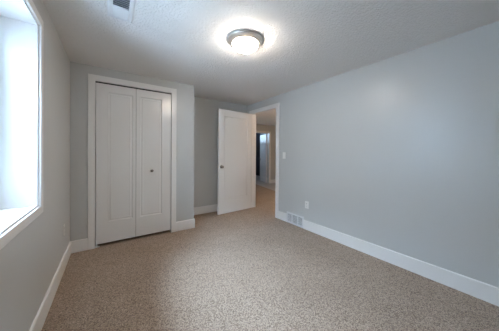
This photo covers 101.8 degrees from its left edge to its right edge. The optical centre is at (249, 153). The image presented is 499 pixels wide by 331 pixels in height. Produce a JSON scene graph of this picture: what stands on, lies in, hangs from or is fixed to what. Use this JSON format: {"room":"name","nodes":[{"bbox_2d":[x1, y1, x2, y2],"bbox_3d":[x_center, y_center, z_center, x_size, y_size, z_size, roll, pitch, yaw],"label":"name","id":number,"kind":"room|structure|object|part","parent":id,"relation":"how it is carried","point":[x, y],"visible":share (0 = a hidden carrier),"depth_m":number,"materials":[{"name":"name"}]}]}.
{"room":"empty bedroom","nodes":[
{"label":"empty bedroom","id":0,"kind":"room"},
{"bbox_2d":[0,0,69,330],"bbox_3d":[-1.261,0.061,0.873,0.300,2.272,4.764,0,0,-34],"label":"wall","id":1,"kind":"structure","parent":0,"point":[29,263],"depth_m":1.52,"materials":[{"name":"grey paint"}]},
{"bbox_2d":[0,0,43,249],"bbox_3d":[-1.244,-0.247,0.900,0.277,1.302,0.999,0,0,-34],"label":"window","id":2,"kind":"structure","parent":1,"relation":"in","point":[18,26],"depth_m":1.28,"materials":[{"name":"white"}]},
{"bbox_2d":[29,241,70,330],"bbox_3d":[-0.959,1.128,0.706,0.014,0.143,4.131,0,0,-34],"label":"baseboard","id":3,"kind":"structure","parent":1,"relation":"attached to","point":[37,325],"depth_m":1.57,"materials":[{"name":"white paint"}]},
{"bbox_2d":[70,62,193,243],"bbox_3d":[-1.686,0.048,3.085,1.499,2.272,0.633,0,0,-34],"label":"wall","id":4,"kind":"structure","parent":0,"point":[79,72],"depth_m":2.49,"materials":[{"name":"grey paint"}]},
{"bbox_2d":[88,74,176,249],"bbox_3d":[-1.549,0.105,2.786,1.053,2.163,0.017,0,0,-34],"label":"door frame","id":5,"kind":"structure","parent":4,"relation":"attached to","point":[92,78],"depth_m":2.52,"materials":[{"name":"white paint"}]},
{"bbox_2d":[95,81,170,247],"bbox_3d":[-1.561,0.140,2.803,0.911,2.092,0.067,0,0,-34],"label":"door","id":6,"kind":"structure","parent":4,"relation":"in","point":[133,125],"depth_m":2.77,"materials":[{"name":"white paint"}]},
{"bbox_2d":[71,204,216,252],"bbox_3d":[-1.083,1.114,3.499,2.937,0.143,0.647,0,0,-34],"label":"baseboard","id":7,"kind":"structure","parent":4,"relation":"attached to","point":[80,245],"depth_m":3.15,"materials":[{"name":"white paint"}]},
{"bbox_2d":[194,97,247,207],"bbox_3d":[-1.420,0.046,3.717,3.251,2.272,0.110,0,0,-34],"label":"wall","id":8,"kind":"structure","parent":0,"point":[205,110],"depth_m":4.04,"materials":[{"name":"grey paint"}]},
{"bbox_2d":[256,133,263,175],"bbox_3d":[-0.232,0.027,9.193,3.000,2.272,2.970,0,0,-34],"label":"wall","id":9,"kind":"structure","parent":0,"point":[257,134],"depth_m":10.65,"materials":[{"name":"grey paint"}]},
{"bbox_2d":[256,124,275,182],"bbox_3d":[0.292,0.037,7.685,3.839,2.272,0.110,0,0,-34],"label":"wall","id":10,"kind":"structure","parent":0,"point":[272,129],"depth_m":8.02,"materials":[{"name":"grey paint"}]},
{"bbox_2d":[259,134,266,182],"bbox_3d":[0.538,0.192,8.372,0.097,1.935,0.740,0,0,-16],"label":"door","id":11,"kind":"structure","parent":10,"relation":"in","point":[263,138],"depth_m":8.31,"materials":[{"name":"white paint"}]},
{"bbox_2d":[256,131,270,182],"bbox_3d":[0.457,0.159,7.722,0.905,2.030,0.017,0,0,-34],"label":"door frame","id":12,"kind":"structure","parent":10,"relation":"attached to","point":[269,133],"depth_m":7.94,"materials":[{"name":"white paint"}]},
{"bbox_2d":[41,175,498,330],"bbox_3d":[0.088,1.225,5.004,7.200,0.080,10.260,0,0,-34],"label":"floor","id":13,"kind":"structure","parent":0,"point":[250,269],"depth_m":1.82,"materials":[{"name":"beige carpet"}]},
{"bbox_2d":[43,0,498,125],"bbox_3d":[0.102,-1.137,4.993,7.200,0.100,10.260,0,0,-34],"label":"ceiling","id":14,"kind":"structure","parent":0,"point":[306,42],"depth_m":1.84,"materials":[{"name":"white paint"}]},
{"bbox_2d":[107,0,135,22],"bbox_3d":[-0.944,-1.070,1.490,0.168,0.012,0.330,0,0,-34],"label":"ceiling vent","id":15,"kind":"object","parent":14,"relation":"in","point":[123,10],"visible":1,"depth_m":1.50,"materials":[{"name":"white metal"}]},
{"bbox_2d":[228,30,262,52],"bbox_3d":[-0.039,-1.011,1.918,0.334,0.123,0.334,0,0,-34],"label":"ceiling light","id":16,"kind":"object","parent":14,"relation":"attached to","point":[242,41],"visible":1,"depth_m":1.83,"materials":[{"name":"white glass"}]},
{"bbox_3d":[-0.039,-1.009,1.918,0.242,0.074,0.242,0,0,-34],"label":"lamp shade","id":17,"kind":"part","parent":16,"relation":"part of","materials":[{"name":"white glass"}]},
{"bbox_2d":[248,21,498,287],"bbox_3d":[0.697,0.060,3.599,0.110,2.272,7.050,0,0,-34],"label":"wall","id":18,"kind":"structure","parent":0,"point":[399,153],"depth_m":2.11,"materials":[{"name":"grey paint"}]},
{"bbox_2d":[217,109,251,214],"bbox_3d":[-0.286,0.160,4.152,0.837,2.035,0.159,0,0,-39],"label":"door","id":19,"kind":"structure","parent":18,"relation":"in","point":[234,127],"depth_m":4.11,"materials":[{"name":"white paint"}]},
{"bbox_2d":[249,103,279,217],"bbox_3d":[0.312,0.127,4.146,0.127,2.127,0.964,0,0,-34],"label":"door frame","id":20,"kind":"structure","parent":18,"relation":"attached to","point":[276,106],"depth_m":4.16,"materials":[{"name":"white paint"}]},
{"bbox_2d":[287,211,303,227],"bbox_3d":[0.758,1.102,3.391,0.020,0.182,0.366,0,0,-34],"label":"air vent","id":21,"kind":"object","parent":18,"relation":"in","point":[292,218],"visible":1,"depth_m":3.38,"materials":[{"name":"white metal"}]},
{"bbox_2d":[278,211,498,306],"bbox_3d":[1.290,1.133,2.620,0.014,0.143,4.750,0,0,-34],"label":"baseboard","id":22,"kind":"structure","parent":18,"relation":"attached to","point":[483,291],"depth_m":2.05,"materials":[{"name":"white paint"}]}
]}

